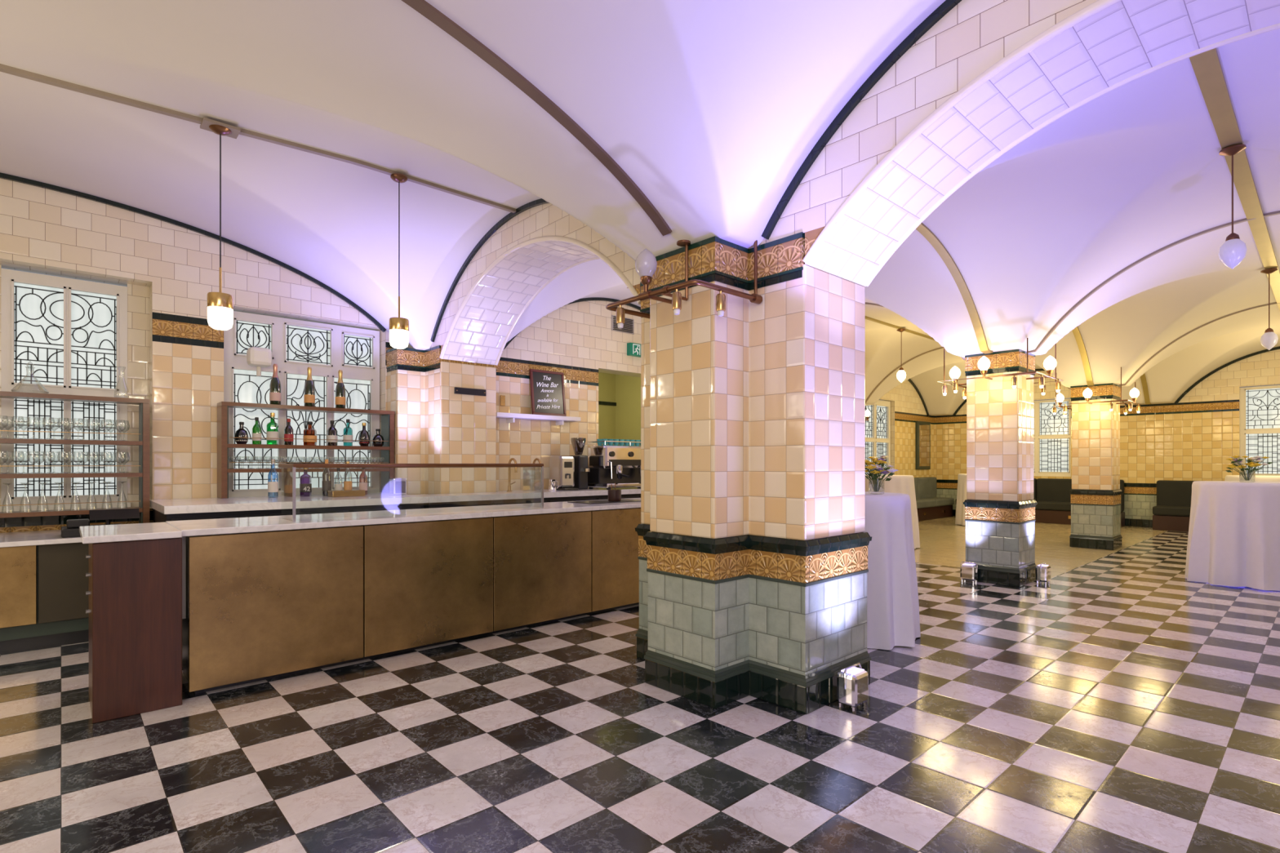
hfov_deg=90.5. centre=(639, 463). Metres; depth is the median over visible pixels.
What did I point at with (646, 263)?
light
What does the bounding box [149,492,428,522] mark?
countertop
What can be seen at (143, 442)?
bar shelf
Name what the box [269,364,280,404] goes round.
bottle
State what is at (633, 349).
exit sign
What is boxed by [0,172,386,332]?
trim
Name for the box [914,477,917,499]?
cushion
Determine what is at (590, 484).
drip tray
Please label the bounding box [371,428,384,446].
bottle
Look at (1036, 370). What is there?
trim
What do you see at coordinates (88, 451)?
wine glass
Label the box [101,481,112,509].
champagne flute
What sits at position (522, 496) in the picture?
countertop
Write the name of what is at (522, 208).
trim
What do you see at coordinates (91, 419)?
wine glass
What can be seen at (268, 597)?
bar counter
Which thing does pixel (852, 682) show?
uplight
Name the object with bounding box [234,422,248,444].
bottle
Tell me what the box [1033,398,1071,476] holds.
window
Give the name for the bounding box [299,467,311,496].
bottle
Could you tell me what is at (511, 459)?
tap
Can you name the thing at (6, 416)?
wine glass
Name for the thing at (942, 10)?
trim
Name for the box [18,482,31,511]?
champagne flute
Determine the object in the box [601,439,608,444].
espresso cup
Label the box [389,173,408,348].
pendant lamp
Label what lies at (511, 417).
wall shelf
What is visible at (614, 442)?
espresso cup
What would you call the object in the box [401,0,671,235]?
trim
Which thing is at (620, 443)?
espresso cup
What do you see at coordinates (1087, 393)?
light
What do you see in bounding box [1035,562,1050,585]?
uplight
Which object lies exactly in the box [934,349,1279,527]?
wall
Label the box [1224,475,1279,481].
cocktail table
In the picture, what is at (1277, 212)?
trim
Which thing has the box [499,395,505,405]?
switch plate
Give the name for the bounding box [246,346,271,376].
wall lamp
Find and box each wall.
[0,177,392,533]
[496,300,640,490]
[598,372,640,488]
[878,379,934,477]
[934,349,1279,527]
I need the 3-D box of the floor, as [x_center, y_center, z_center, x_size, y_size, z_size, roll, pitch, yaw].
[2.796,1.400,7.022,21.600,0.100,12.200,0,0,-42]
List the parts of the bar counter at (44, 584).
brass panel, dark panel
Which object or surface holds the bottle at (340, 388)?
on the bar shelf at (387, 450)
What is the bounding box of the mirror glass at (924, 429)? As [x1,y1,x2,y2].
[919,424,929,466]
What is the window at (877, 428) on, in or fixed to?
in the wall at (907, 407)
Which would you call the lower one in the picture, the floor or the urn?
the floor
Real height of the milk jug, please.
0.130 m
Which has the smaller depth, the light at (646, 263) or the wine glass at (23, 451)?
the light at (646, 263)
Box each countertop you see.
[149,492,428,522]
[411,487,640,508]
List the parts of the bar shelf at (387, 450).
panel, shelf rail, shelf rail, panel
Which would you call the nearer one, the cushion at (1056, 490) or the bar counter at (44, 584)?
the bar counter at (44, 584)
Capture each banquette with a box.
[914,476,954,521]
[955,478,1124,527]
[1152,480,1195,532]
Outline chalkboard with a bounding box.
[528,368,566,416]
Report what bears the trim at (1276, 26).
attached to the arch
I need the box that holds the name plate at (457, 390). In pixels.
[453,386,485,395]
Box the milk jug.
[548,479,558,490]
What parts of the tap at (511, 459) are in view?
spout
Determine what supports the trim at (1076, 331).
attached to the ceiling at (1136, 170)
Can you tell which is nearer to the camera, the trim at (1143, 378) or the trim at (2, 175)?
the trim at (2, 175)
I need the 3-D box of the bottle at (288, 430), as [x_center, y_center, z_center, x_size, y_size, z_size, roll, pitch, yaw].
[-3.452,-0.311,6.232,0.082,0.260,0.082,0,0,-42]
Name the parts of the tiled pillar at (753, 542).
capital moulding, moulding, dado moulding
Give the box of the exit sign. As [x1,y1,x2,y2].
[626,342,640,357]
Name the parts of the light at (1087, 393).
glass globe, glass globe, pipe frame, hanger rod, glass globe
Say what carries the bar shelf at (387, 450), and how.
on the countertop at (165, 510)
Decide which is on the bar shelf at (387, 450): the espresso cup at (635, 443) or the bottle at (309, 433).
the bottle at (309, 433)
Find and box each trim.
[0,63,515,213]
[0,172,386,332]
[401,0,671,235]
[430,198,549,342]
[439,235,640,359]
[494,257,599,364]
[503,297,640,349]
[598,400,616,405]
[761,0,961,239]
[802,0,1121,264]
[864,22,1279,286]
[865,302,964,359]
[865,315,934,340]
[865,346,1071,403]
[907,378,931,417]
[915,222,992,353]
[952,368,1128,416]
[1027,210,1279,353]
[1071,326,1094,386]
[1119,302,1279,386]
[1140,373,1151,404]
[1173,346,1279,404]
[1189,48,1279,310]
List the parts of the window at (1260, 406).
glass pane, glass pane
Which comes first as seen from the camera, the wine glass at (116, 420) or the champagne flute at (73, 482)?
the champagne flute at (73, 482)
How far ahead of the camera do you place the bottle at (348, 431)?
6.58 m
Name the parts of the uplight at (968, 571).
handle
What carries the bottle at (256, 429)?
on the bar shelf at (387, 450)
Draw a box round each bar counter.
[0,529,88,654]
[165,497,641,693]
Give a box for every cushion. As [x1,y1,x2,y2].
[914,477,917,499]
[915,498,935,508]
[916,476,936,498]
[924,497,954,506]
[1033,478,1036,501]
[1035,501,1122,511]
[1036,478,1124,511]
[1152,505,1191,516]
[1156,480,1195,506]
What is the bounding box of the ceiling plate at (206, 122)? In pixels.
[200,116,240,138]
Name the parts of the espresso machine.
cup rail, panel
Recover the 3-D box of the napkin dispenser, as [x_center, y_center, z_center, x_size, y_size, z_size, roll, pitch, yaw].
[-2.465,0.234,6.466,0.140,0.169,0.126,0,0,-42]
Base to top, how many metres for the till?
0.184 m
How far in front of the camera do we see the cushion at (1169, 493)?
12.96 m
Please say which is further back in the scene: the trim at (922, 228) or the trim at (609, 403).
the trim at (609, 403)
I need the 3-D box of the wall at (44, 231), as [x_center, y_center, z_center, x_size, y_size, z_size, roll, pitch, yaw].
[-4.961,-0.650,5.315,7.440,4.000,0.340,0,0,-42]
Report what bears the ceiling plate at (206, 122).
attached to the ceiling at (712, 108)
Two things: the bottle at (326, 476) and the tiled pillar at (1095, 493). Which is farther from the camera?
the tiled pillar at (1095, 493)
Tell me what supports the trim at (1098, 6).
attached to the arch
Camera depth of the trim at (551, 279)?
6.64 m
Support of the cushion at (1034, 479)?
on the banquette at (1052, 496)
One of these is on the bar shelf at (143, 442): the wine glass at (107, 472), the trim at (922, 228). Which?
the wine glass at (107, 472)
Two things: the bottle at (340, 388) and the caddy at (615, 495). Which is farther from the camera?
the bottle at (340, 388)
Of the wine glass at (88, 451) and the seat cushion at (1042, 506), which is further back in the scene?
the seat cushion at (1042, 506)
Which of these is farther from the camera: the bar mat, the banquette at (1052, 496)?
the banquette at (1052, 496)
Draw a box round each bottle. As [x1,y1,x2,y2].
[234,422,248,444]
[252,417,261,444]
[266,413,278,444]
[267,458,278,497]
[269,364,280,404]
[284,418,293,444]
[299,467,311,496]
[302,421,316,445]
[303,367,315,406]
[322,459,331,496]
[326,420,337,445]
[334,467,342,490]
[335,369,345,408]
[342,419,352,445]
[343,461,351,489]
[358,422,369,446]
[359,467,367,494]
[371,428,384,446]
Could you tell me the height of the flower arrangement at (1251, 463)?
0.300 m
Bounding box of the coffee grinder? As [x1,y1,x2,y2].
[569,437,589,489]
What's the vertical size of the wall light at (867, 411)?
0.248 m
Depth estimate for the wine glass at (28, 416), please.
4.98 m
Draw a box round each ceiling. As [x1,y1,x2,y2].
[0,0,945,350]
[506,28,1279,416]
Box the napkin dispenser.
[389,478,406,495]
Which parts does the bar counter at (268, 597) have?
brass panel, brass panel, brass panel, brass panel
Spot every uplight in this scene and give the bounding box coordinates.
[836,662,868,712]
[960,561,977,583]
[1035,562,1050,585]
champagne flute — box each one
[1,483,14,512]
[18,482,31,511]
[36,482,48,511]
[53,482,65,511]
[70,481,81,510]
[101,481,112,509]
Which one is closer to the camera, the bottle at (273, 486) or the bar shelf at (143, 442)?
the bar shelf at (143, 442)
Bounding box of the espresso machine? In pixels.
[587,440,640,489]
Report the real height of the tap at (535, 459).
0.381 m
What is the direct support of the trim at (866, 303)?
attached to the ceiling at (1136, 170)
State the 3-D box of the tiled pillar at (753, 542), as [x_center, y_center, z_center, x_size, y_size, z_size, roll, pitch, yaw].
[0.691,0.049,4.138,1.314,2.603,1.374,0,0,-42]
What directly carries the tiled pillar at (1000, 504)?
on the floor
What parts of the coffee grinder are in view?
spout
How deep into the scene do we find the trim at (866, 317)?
10.30 m
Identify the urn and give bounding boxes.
[549,456,578,490]
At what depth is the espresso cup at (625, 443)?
8.08 m
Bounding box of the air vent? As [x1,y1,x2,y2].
[611,315,634,334]
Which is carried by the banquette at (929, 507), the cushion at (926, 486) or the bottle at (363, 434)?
the cushion at (926, 486)
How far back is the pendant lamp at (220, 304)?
4.06 m
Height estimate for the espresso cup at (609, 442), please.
0.075 m
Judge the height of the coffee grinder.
0.644 m
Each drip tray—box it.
[556,487,578,490]
[587,481,640,488]
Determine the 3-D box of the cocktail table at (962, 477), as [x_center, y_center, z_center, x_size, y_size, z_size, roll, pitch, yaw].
[7.378,0.788,13.886,0.882,1.116,0.861,0,0,-42]
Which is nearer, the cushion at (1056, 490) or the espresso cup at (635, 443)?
the espresso cup at (635, 443)
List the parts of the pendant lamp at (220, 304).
lamp shade, cord, stem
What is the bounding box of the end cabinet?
[79,522,182,723]
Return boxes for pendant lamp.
[207,124,233,330]
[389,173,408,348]
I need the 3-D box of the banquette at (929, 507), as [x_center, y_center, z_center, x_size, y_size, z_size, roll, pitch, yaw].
[6.136,0.850,14.784,4.400,1.000,0.600,0,0,-42]
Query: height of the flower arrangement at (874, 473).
0.281 m
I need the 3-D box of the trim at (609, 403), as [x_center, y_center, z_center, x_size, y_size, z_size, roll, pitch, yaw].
[-1.554,-1.100,10.748,3.000,0.060,0.030,0,0,-42]
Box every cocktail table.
[864,492,920,649]
[865,475,919,549]
[955,473,966,525]
[1184,480,1279,591]
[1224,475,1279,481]
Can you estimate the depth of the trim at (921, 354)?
12.72 m
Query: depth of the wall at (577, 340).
7.99 m
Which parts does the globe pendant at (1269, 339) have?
stem, lamp shade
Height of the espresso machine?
0.599 m
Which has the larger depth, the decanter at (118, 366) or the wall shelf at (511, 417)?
the wall shelf at (511, 417)
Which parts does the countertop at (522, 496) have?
fridge door, fridge door, fridge door, fridge door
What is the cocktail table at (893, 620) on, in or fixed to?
on the floor
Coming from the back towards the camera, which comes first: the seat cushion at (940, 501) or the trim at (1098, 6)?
the seat cushion at (940, 501)
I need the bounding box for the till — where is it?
[61,508,140,537]
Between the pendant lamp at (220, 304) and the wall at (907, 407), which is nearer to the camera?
the pendant lamp at (220, 304)
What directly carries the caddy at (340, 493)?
on the countertop at (165, 510)
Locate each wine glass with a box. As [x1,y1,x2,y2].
[0,416,14,438]
[10,451,24,473]
[26,416,39,439]
[42,417,55,439]
[86,418,98,439]
[86,451,98,473]
[100,452,112,473]
[114,419,125,440]
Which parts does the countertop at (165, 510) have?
fridge door, fridge door, fridge door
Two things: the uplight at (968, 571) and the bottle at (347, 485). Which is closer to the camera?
the bottle at (347, 485)
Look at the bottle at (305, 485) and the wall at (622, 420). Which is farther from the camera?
the wall at (622, 420)
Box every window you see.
[0,268,130,511]
[223,311,379,497]
[865,400,890,475]
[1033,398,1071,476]
[1240,385,1279,475]
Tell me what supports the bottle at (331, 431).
on the bar shelf at (387, 450)
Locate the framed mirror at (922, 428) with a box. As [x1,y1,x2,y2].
[915,421,930,469]
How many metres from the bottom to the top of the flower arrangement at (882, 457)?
0.319 m
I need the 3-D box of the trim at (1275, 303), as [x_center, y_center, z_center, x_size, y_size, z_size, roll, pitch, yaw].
[8.887,-1.732,8.657,0.040,1.005,3.800,0,0,-42]
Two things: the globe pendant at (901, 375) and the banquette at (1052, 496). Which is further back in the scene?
the banquette at (1052, 496)
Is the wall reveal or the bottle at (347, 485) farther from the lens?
the bottle at (347, 485)
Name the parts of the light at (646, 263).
bulb, glass globe, arm, hanger rod, bulb, pipe frame, bulb, hanger rod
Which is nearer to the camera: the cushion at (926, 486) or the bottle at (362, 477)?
the bottle at (362, 477)
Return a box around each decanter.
[10,360,48,393]
[114,366,128,398]
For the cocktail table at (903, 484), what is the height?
1.156 m
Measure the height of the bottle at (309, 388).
0.400 m
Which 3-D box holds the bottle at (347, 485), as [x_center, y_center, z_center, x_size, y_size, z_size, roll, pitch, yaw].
[-2.951,0.149,6.405,0.078,0.340,0.078,0,0,-42]
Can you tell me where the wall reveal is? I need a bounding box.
[0,264,149,506]
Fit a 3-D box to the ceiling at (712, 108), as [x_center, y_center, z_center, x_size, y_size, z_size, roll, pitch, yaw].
[-1.887,-1.770,1.473,6.800,1.040,9.520,0,0,-42]
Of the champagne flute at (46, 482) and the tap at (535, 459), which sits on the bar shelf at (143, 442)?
the champagne flute at (46, 482)
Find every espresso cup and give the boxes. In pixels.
[596,439,602,444]
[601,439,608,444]
[607,439,613,444]
[613,439,618,444]
[618,439,624,445]
[624,440,629,445]
[629,440,635,445]
[634,440,639,445]
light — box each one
[605,239,762,328]
[865,409,870,421]
[937,337,1062,399]
[1051,367,1142,416]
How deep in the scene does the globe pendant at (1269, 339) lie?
7.18 m
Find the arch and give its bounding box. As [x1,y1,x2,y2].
[431,0,1279,364]
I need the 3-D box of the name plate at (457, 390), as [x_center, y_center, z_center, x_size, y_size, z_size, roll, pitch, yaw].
[-1.852,-0.785,6.929,0.370,0.070,0.028,0,0,-42]
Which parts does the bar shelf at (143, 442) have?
shelf rail, shelf rail, shelf rail, panel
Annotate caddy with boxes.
[328,489,364,497]
[608,483,621,501]
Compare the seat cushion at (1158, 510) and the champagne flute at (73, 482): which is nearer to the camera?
the champagne flute at (73, 482)
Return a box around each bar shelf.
[0,391,149,523]
[217,401,394,498]
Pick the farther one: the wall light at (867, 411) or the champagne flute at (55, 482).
the wall light at (867, 411)
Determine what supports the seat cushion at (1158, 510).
on the banquette at (1171, 512)
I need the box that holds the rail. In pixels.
[278,463,543,521]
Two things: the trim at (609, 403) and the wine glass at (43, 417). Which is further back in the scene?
the trim at (609, 403)
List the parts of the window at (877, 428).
glass pane, glass pane, glass pane, glass pane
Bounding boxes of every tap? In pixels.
[506,457,517,492]
[531,457,541,491]
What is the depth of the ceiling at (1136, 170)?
6.18 m
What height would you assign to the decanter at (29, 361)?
0.260 m
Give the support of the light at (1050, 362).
attached to the tiled pillar at (1000, 504)
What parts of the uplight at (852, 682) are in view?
handle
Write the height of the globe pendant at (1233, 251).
0.838 m
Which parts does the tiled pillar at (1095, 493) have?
capital moulding, dado moulding, moulding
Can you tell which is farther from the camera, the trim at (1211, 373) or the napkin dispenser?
the trim at (1211, 373)
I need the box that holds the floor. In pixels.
[0,515,1279,852]
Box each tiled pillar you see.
[386,345,497,494]
[635,231,871,714]
[963,349,1037,586]
[1069,382,1122,550]
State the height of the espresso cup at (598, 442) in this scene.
0.075 m
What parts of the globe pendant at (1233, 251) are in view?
stem, lamp shade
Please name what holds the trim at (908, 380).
attached to the wall at (907, 407)
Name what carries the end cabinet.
on the floor
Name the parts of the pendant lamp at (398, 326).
stem, lamp shade, cord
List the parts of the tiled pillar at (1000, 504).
capital moulding, dado moulding, moulding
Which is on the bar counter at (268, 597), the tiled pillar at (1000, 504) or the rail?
the rail
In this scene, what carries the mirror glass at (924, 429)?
attached to the framed mirror at (922, 428)
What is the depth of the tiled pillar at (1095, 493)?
10.05 m
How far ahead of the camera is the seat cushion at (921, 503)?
14.99 m
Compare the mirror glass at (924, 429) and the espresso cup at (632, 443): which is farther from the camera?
the mirror glass at (924, 429)
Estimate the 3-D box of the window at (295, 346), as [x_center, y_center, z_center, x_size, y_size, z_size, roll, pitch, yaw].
[-3.489,-0.555,6.639,1.540,1.870,0.130,0,0,-42]
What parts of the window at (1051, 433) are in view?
glass pane, glass pane, glass pane, glass pane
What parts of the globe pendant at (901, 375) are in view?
lamp shade, stem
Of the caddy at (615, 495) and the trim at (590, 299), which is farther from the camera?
the trim at (590, 299)
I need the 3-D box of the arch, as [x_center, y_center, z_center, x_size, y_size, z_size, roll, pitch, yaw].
[0.852,-1.815,3.961,0.660,1.470,9.500,0,0,-42]
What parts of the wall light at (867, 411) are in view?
glass globe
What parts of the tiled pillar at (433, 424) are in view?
capital moulding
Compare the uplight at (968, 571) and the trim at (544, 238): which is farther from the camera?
the uplight at (968, 571)
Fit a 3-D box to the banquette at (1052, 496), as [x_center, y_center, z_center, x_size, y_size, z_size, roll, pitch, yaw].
[9.148,0.850,14.718,0.600,1.000,3.300,0,0,-42]
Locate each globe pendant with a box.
[896,328,906,382]
[1217,144,1247,269]
[1260,267,1278,350]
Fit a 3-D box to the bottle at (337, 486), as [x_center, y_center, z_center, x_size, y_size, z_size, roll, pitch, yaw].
[-3.018,0.179,6.345,0.074,0.280,0.074,0,0,-42]
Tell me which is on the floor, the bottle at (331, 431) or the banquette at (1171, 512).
the banquette at (1171, 512)
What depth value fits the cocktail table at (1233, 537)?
6.89 m
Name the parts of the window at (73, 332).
glass pane, glass pane, glass pane, glass pane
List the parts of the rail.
glass, post, brass rail, glass, post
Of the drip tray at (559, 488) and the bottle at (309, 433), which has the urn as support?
the drip tray at (559, 488)
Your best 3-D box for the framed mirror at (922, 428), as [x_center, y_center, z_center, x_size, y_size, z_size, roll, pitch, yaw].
[7.218,-0.460,16.157,0.750,1.220,0.069,0,0,-42]
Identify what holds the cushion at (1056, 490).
on the banquette at (1052, 496)
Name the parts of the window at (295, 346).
glass pane, glass pane, glass pane, glass pane, glass pane, glass pane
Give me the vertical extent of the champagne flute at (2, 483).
0.228 m
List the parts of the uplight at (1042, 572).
handle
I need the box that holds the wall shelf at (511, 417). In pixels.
[496,412,580,425]
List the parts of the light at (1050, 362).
hanger rod, glass globe, glass globe, pipe frame, hanger rod, arm, glass globe, hanger rod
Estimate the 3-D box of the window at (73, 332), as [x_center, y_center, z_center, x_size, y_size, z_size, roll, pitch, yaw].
[-4.910,-0.595,5.436,0.840,1.990,0.130,0,0,-42]
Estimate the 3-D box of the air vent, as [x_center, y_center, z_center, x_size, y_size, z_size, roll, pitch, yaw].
[-0.231,-1.905,8.706,0.400,0.210,0.029,0,0,-42]
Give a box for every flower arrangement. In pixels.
[865,458,897,494]
[867,455,890,474]
[1225,455,1271,482]
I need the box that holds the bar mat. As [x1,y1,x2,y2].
[568,498,640,504]
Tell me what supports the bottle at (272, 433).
on the bar shelf at (387, 450)
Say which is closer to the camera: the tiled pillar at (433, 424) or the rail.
the rail
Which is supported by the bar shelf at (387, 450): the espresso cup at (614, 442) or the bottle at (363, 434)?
the bottle at (363, 434)
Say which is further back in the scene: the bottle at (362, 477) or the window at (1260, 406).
the window at (1260, 406)
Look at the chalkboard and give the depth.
7.79 m

